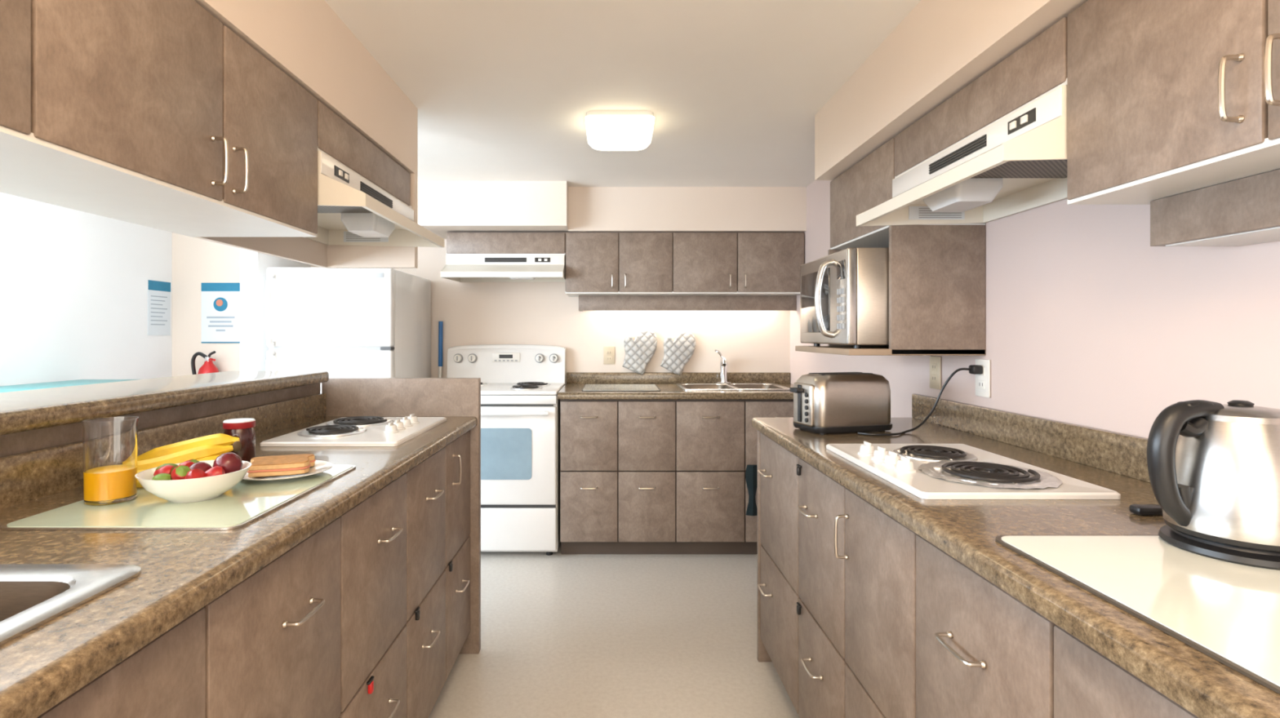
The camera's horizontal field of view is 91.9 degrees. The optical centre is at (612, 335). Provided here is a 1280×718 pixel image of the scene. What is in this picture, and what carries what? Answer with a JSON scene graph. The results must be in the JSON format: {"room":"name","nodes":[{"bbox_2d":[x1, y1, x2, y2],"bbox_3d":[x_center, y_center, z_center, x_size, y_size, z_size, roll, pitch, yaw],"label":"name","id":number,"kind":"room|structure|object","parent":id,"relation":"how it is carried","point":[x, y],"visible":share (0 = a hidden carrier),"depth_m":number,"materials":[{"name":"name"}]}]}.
{"room":"kitchen","nodes":[
{"label":"kitchen","id":0,"kind":"room"},
{"bbox_2d":[0,192,172,386],"bbox_3d":[-2.900,0.170,0.800,0.100,2.100,6.400,0,0,0],"label":"wall","id":1,"kind":"structure","parent":0,"point":[73,283],"depth_m":3.28,"materials":[{"name":"white paint"}]},
{"bbox_2d":[147,280,170,335],"bbox_3d":[-2.846,-0.170,3.885,0.005,0.340,0.190,0,0,0],"label":"notice","id":2,"kind":"object","parent":1,"relation":"attached to","point":[158,292],"visible":1,"depth_m":3.88,"materials":[{"name":"white paper"}]},
{"bbox_2d":[0,383,320,457],"bbox_3d":[-1.187,0.698,0.830,0.146,1.045,3.060,0,0,0],"label":"wall","id":3,"kind":"structure","parent":0,"point":[24,442],"depth_m":1.53,"materials":[{"name":"brown laminate"}]},
{"bbox_2d":[0,371,328,435],"bbox_3d":[-1.235,0.153,0.800,0.370,0.042,3.000,0,0,0],"label":"bar ledge","id":4,"kind":"object","parent":3,"relation":"on","point":[25,411],"visible":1,"depth_m":1.45,"materials":[{"name":"laminate"}]},
{"bbox_2d":[192,0,417,268],"bbox_3d":[-0.932,-0.570,0.849,0.355,0.620,3.098,0,0,0],"label":"soffit","id":5,"kind":"structure","parent":0,"point":[307,40],"depth_m":1.78,"materials":[{"name":"beige paint"}]},
{"bbox_2d":[0,0,412,236],"bbox_3d":[-0.910,-0.436,0.830,0.361,0.363,3.060,0,0,0],"label":"upper cabinet","id":6,"kind":"object","parent":5,"relation":"attached to","point":[157,114],"visible":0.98,"depth_m":1.09,"materials":[{"name":"beige laminate"}]},
{"bbox_2d":[302,151,444,247],"bbox_3d":[-0.864,-0.407,1.978,0.449,0.144,0.752,0,0,0],"label":"range hood","id":7,"kind":"object","parent":6,"relation":"attached to","point":[353,211],"visible":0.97,"depth_m":1.99,"materials":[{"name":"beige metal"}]},
{"bbox_2d":[172,232,790,383],"bbox_3d":[-0.800,0.170,4.050,4.100,2.100,0.100,0,0,0],"label":"wall","id":8,"kind":"structure","parent":0,"point":[471,313],"depth_m":4.00,"materials":[{"name":"beige paint"}]},
{"bbox_2d":[191,351,218,374],"bbox_3d":[-2.572,0.339,3.929,0.171,0.482,0.139,0,0,0],"label":"fire extinguisher","id":9,"kind":"object","parent":8,"relation":"attached to","point":[208,366],"visible":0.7,"depth_m":3.89,"materials":[{"name":"red paint"}]},
{"bbox_2d":[201,283,239,342],"bbox_3d":[-2.530,-0.145,3.993,0.250,0.390,0.010,0,0,0],"label":"poster","id":10,"kind":"object","parent":8,"relation":"attached to","point":[220,302],"visible":0.94,"depth_m":3.99,"materials":[{"name":"white paper"}]},
{"bbox_2d":[240,248,311,371],"bbox_3d":[-2.000,0.170,3.700,0.100,2.100,0.600,0,0,0],"label":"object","id":11,"kind":"structure","parent":8,"relation":"attached to","point":[254,265],"depth_m":3.40,"materials":[{"name":"white paint"}]},
{"bbox_2d":[603,346,614,364],"bbox_3d":[-0.020,0.130,3.994,0.072,0.116,0.008,0,0,0],"label":"wall outlet","id":12,"kind":"object","parent":8,"relation":"attached to","point":[608,352],"visible":1,"depth_m":3.99,"materials":[{"name":"beige plastic"}]},
{"bbox_2d":[445,231,804,297],"bbox_3d":[0.078,-0.434,3.825,2.136,0.368,0.345,0,0,0],"label":"upper cabinet","id":13,"kind":"object","parent":8,"relation":"attached to","point":[597,263],"visible":1,"depth_m":3.68,"materials":[{"name":"beige laminate"}]},
{"bbox_2d":[440,254,565,282],"bbox_3d":[-0.636,-0.407,3.776,0.705,0.144,0.439,0,0,0],"label":"range hood","id":14,"kind":"object","parent":13,"relation":"attached to","point":[458,268],"visible":0.95,"depth_m":3.67,"materials":[{"name":"white metal"}]},
{"bbox_2d":[578,295,795,311],"bbox_3d":[0.468,-0.202,3.924,1.356,0.094,0.148,0,0,0],"label":"valance","id":15,"kind":"object","parent":13,"relation":"attached to","point":[586,303],"visible":1,"depth_m":3.85,"materials":[{"name":"beige laminate"}]},
{"bbox_2d":[622,329,657,374],"bbox_3d":[0.176,0.107,3.960,0.225,0.288,0.072,0,0,0],"label":"oven mitt","id":16,"kind":"object","parent":8,"relation":"hanging from","point":[639,352],"visible":1,"depth_m":3.94,"materials":[{"name":"grey fabric"}]},
{"bbox_2d":[660,332,695,375],"bbox_3d":[0.422,0.116,3.959,0.229,0.277,0.070,0,0,0],"label":"oven mitt","id":17,"kind":"object","parent":8,"relation":"hanging from","point":[677,353],"visible":1,"depth_m":3.94,"materials":[{"name":"grey fabric"}]},
{"bbox_2d":[417,181,806,239],"bbox_3d":[-0.400,-0.750,3.760,3.100,0.260,0.480,0,0,0],"label":"soffit","id":18,"kind":"structure","parent":0,"point":[443,206],"depth_m":3.66,"materials":[{"name":"beige paint"}]},
{"bbox_2d":[428,542,799,717],"bbox_3d":[-0.850,1.245,0.800,4.200,0.050,6.600,0,0,0],"label":"floor","id":19,"kind":"structure","parent":0,"point":[563,636],"depth_m":2.47,"materials":[{"name":"plastic"}]},
{"bbox_2d":[0,379,137,392],"bbox_3d":[-2.645,0.728,2.800,0.370,0.985,1.000,0,0,0],"label":"bar table","id":20,"kind":"object","parent":19,"relation":"on","point":[79,382],"visible":0.06,"depth_m":2.94,"materials":[{"name":"teal laminate"}]},
{"bbox_2d":[37,431,470,717],"bbox_3d":[-0.800,0.785,0.829,0.581,0.870,3.058,0,0,0],"label":"base cabinet","id":21,"kind":"object","parent":19,"relation":"on","point":[368,615],"visible":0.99,"depth_m":1.21,"materials":[{"name":"laminate"}]},
{"bbox_2d":[0,393,477,717],"bbox_3d":[-0.814,0.284,0.830,0.597,0.128,3.060,0,0,0],"label":"countertop","id":22,"kind":"structure","parent":21,"relation":"on","point":[183,572],"depth_m":0.93,"materials":[{"name":"laminate"}]},
{"bbox_2d":[0,564,141,646],"bbox_3d":[-0.802,0.386,0.532,0.386,0.168,0.580,0,0,0],"label":"sink","id":23,"kind":"object","parent":22,"relation":"in","point":[32,596],"visible":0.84,"depth_m":0.77,"materials":[{"name":"metal"}]},
{"bbox_2d":[0,465,355,530],"bbox_3d":[-0.791,0.307,1.220,0.388,0.005,0.480,0,0,0],"label":"glass cutting board","id":24,"kind":"object","parent":22,"relation":"on","point":[248,501],"visible":0.77,"depth_m":1.07,"materials":[{"name":"glass"}]},
{"bbox_2d":[81,416,138,506],"bbox_3d":[-0.925,0.230,1.140,0.083,0.150,0.083,0,0,0],"label":"juice glass","id":25,"kind":"object","parent":24,"relation":"on","point":[109,444],"visible":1,"depth_m":1.11,"materials":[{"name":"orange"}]},
{"bbox_2d":[137,433,241,488],"bbox_3d":[-0.934,0.262,1.300,0.253,0.083,0.179,0,0,-22],"label":"banana bunch","id":26,"kind":"object","parent":24,"relation":"on","point":[209,447],"visible":0.57,"depth_m":1.34,"materials":[{"name":"yellow food"}]},
{"bbox_2d":[134,453,251,502],"bbox_3d":[-0.785,0.265,1.165,0.182,0.080,0.182,0,0,0],"label":"fruit bowl","id":27,"kind":"object","parent":24,"relation":"on","point":[191,481],"visible":1,"depth_m":1.12,"materials":[{"name":"white ceramic"}]},
{"bbox_2d":[242,453,333,481],"bbox_3d":[-0.715,0.288,1.345,0.196,0.034,0.196,0,0,0],"label":"plate","id":28,"kind":"object","parent":24,"relation":"on","point":[276,468],"visible":0.98,"depth_m":1.31,"materials":[{"name":"white ceramic"}]},
{"bbox_2d":[222,418,255,462],"bbox_3d":[-0.905,0.258,1.500,0.068,0.104,0.068,0,0,0],"label":"jam jar","id":29,"kind":"object","parent":22,"relation":"on","point":[243,429],"visible":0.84,"depth_m":1.48,"materials":[{"name":"red glass"}]},
{"bbox_2d":[260,413,446,446],"bbox_3d":[-0.792,0.289,1.985,0.385,0.042,0.530,0,0,0],"label":"cooktop","id":30,"kind":"object","parent":22,"relation":"in","point":[357,431],"visible":1,"depth_m":1.88,"materials":[{"name":"white ceramic"}]},
{"bbox_2d":[265,267,431,393],"bbox_3d":[-1.498,0.430,3.591,0.665,1.580,0.779,0,0,0],"label":"refrigerator","id":31,"kind":"object","parent":19,"relation":"on","point":[340,322],"visible":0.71,"depth_m":3.26,"materials":[{"name":"white metal"}]},
{"bbox_2d":[321,377,480,654],"bbox_3d":[-0.811,0.693,2.381,0.602,1.055,0.038,0,0,0],"label":"peninsula end panel","id":32,"kind":"object","parent":19,"relation":"on","point":[344,397],"visible":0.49,"depth_m":2.36,"materials":[{"name":"beige laminate"}]},
{"bbox_2d":[438,321,443,377],"bbox_3d":[-1.110,0.565,3.897,0.080,1.310,0.193,0,0,0],"label":"broom","id":33,"kind":"object","parent":19,"relation":"on","point":[440,323],"visible":0.12,"depth_m":3.97,"materials":[{"name":"plastic"}]},
{"bbox_2d":[446,344,565,555],"bbox_3d":[-0.672,0.638,3.649,0.745,1.163,0.693,0,0,0],"label":"electric range","id":34,"kind":"object","parent":19,"relation":"on","point":[521,384],"visible":0.66,"depth_m":3.36,"materials":[{"name":"white metal"}]},
{"bbox_2d":[560,400,793,554],"bbox_3d":[0.430,0.785,3.668,1.431,0.870,0.661,0,0,0],"label":"base cabinet","id":35,"kind":"object","parent":19,"relation":"on","point":[637,477],"visible":0.88,"depth_m":3.37,"materials":[{"name":"laminate"}]},
{"bbox_2d":[557,372,793,399],"bbox_3d":[0.426,0.294,3.668,1.443,0.108,0.660,0,0,0],"label":"countertop","id":36,"kind":"structure","parent":35,"relation":"on","point":[666,382],"depth_m":3.94,"materials":[{"name":"stone"}]},
{"bbox_2d":[582,384,660,391],"bbox_3d":[0.050,0.307,3.640,0.440,0.005,0.440,0,0,0],"label":"glass cutting board","id":37,"kind":"object","parent":36,"relation":"on","point":[587,387],"visible":1,"depth_m":3.58,"materials":[{"name":"white glass"}]},
{"bbox_2d":[714,349,731,383],"bbox_3d":[0.708,0.199,3.859,0.123,0.221,0.202,0,0,0],"label":"faucet","id":38,"kind":"object","parent":36,"relation":"on","point":[723,362],"visible":0.98,"depth_m":3.92,"materials":[{"name":"silver metal"}]},
{"bbox_2d":[675,382,789,391],"bbox_3d":[0.710,0.385,3.690,0.620,0.169,0.440,0,0,0],"label":"sink","id":39,"kind":"object","parent":36,"relation":"in","point":[684,386],"visible":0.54,"depth_m":3.87,"materials":[{"name":"metal"}]},
{"bbox_2d":[745,465,757,515],"bbox_3d":[0.755,0.835,3.322,0.072,0.270,0.036,0,0,0],"label":"dish towel","id":40,"kind":"object","parent":35,"relation":"hanging from","point":[751,473],"visible":0.86,"depth_m":3.32,"materials":[{"name":"teal fabric"}]},
{"bbox_2d":[757,431,1198,717],"bbox_3d":[0.833,0.785,0.812,0.631,0.870,3.025,0,0,0],"label":"base cabinet","id":41,"kind":"object","parent":19,"relation":"on","point":[860,615],"visible":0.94,"depth_m":1.23,"materials":[{"name":"laminate"}]},
{"bbox_2d":[751,394,1279,717],"bbox_3d":[0.837,0.284,0.815,0.623,0.128,3.030,0,0,0],"label":"countertop","id":42,"kind":"structure","parent":41,"relation":"on","point":[966,531],"depth_m":1.07,"materials":[{"name":"laminate"}]},
{"bbox_2d":[789,372,892,434],"bbox_3d":[0.740,0.217,2.026,0.324,0.186,0.166,0,0,-16],"label":"toaster","id":43,"kind":"object","parent":42,"relation":"on","point":[834,402],"visible":1,"depth_m":1.96,"materials":[{"name":"metal"}]},
{"bbox_2d":[826,441,1120,499],"bbox_3d":[0.775,0.289,1.433,0.380,0.042,0.535,0,0,0],"label":"cooktop","id":44,"kind":"object","parent":42,"relation":"in","point":[925,471],"visible":1,"depth_m":1.30,"materials":[{"name":"white metal"}]},
{"bbox_2d":[995,535,1279,694],"bbox_3d":[0.780,0.307,0.693,0.410,0.005,0.505,0,0,0],"label":"glass cutting board","id":45,"kind":"object","parent":42,"relation":"on","point":[1228,613],"visible":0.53,"depth_m":0.74,"materials":[{"name":"white glass"}]},
{"bbox_2d":[1146,400,1279,570],"bbox_3d":[0.889,0.198,0.876,0.190,0.213,0.177,0,0,-40],"label":"electric kettle","id":46,"kind":"object","parent":45,"relation":"on","point":[1214,468],"visible":1,"depth_m":0.85,"materials":[{"name":"silver metal"}]},
{"bbox_2d":[1128,504,1162,515],"bbox_3d":[0.990,0.302,1.039,0.174,0.016,0.137,0,0,-18],"label":"cord","id":47,"kind":"object","parent":42,"relation":"on","point":[1139,509],"visible":0.34,"depth_m":1.06,"materials":[{"name":"black plastic"}]},
{"bbox_2d":[324,0,920,186],"bbox_3d":[-0.850,-0.920,0.800,4.200,0.080,6.600,0,0,0],"label":"ceiling","id":48,"kind":"structure","parent":0,"point":[735,91],"depth_m":2.12,"materials":[{"name":"paint"}]},
{"bbox_2d":[585,110,654,151],"bbox_3d":[0.030,-0.834,2.550,0.276,0.091,0.276,0,0,0],"label":"ceiling light","id":49,"kind":"object","parent":48,"relation":"attached to","point":[606,130],"depth_m":2.43,"materials":[{"name":"white glass"}]},
{"bbox_2d":[814,0,1088,180],"bbox_3d":[0.980,-0.750,0.885,0.340,0.260,3.170,0,0,0],"label":"soffit","id":50,"kind":"structure","parent":0,"point":[940,47],"depth_m":1.64,"materials":[{"name":"beige paint"}]},
{"bbox_2d":[790,180,1279,438],"bbox_3d":[1.200,0.170,0.800,0.100,2.100,6.400,0,0,0],"label":"wall","id":51,"kind":"structure","parent":0,"point":[1090,323],"depth_m":1.47,"materials":[{"name":"paint"}]},
{"bbox_2d":[929,355,941,390],"bbox_3d":[1.143,0.132,2.190,0.008,0.116,0.072,0,0,0],"label":"wall outlet","id":52,"kind":"object","parent":51,"relation":"attached to","point":[935,362],"visible":1,"depth_m":2.18,"materials":[{"name":"beige plastic"}]},
{"bbox_2d":[975,359,990,398],"bbox_3d":[1.143,0.132,1.910,0.008,0.116,0.072,0,0,0],"label":"wall outlet","id":53,"kind":"object","parent":51,"relation":"attached to","point":[983,380],"visible":0.87,"depth_m":1.90,"materials":[{"name":"plastic"}]},
{"bbox_2d":[857,364,982,435],"bbox_3d":[0.952,0.201,1.934,0.373,0.218,0.079,0,0,0],"label":"cord","id":54,"kind":"object","parent":53,"relation":"attached to","point":[973,369],"depth_m":1.92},
{"bbox_2d":[795,0,1279,355],"bbox_3d":[0.938,-0.278,0.880,0.420,0.680,3.160,0,0,0],"label":"upper cabinet","id":55,"kind":"object","parent":51,"relation":"attached to","point":[1166,98],"visible":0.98,"depth_m":1.10,"materials":[{"name":"brown laminate"}]},
{"bbox_2d":[800,247,888,348],"bbox_3d":[0.896,-0.117,2.175,0.448,0.316,0.491,0,0,0],"label":"microwave oven","id":56,"kind":"object","parent":55,"relation":"in","point":[844,294],"visible":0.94,"depth_m":1.94,"materials":[{"name":"metal"}]},
{"bbox_2d":[856,84,1066,226],"bbox_3d":[0.948,-0.407,1.540,0.397,0.144,0.716,0,0,0],"label":"range hood","id":57,"kind":"object","parent":55,"relation":"attached to","point":[1017,163],"visible":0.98,"depth_m":1.54,"materials":[{"name":"white metal"}]},
{"bbox_2d":[1150,168,1279,246],"bbox_3d":[1.073,-0.206,0.224,0.150,0.086,1.847,0,0,0],"label":"valance","id":58,"kind":"object","parent":55,"relation":"attached to","point":[1244,211],"visible":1,"depth_m":1.02,"materials":[{"name":"beige laminate"}]}
]}

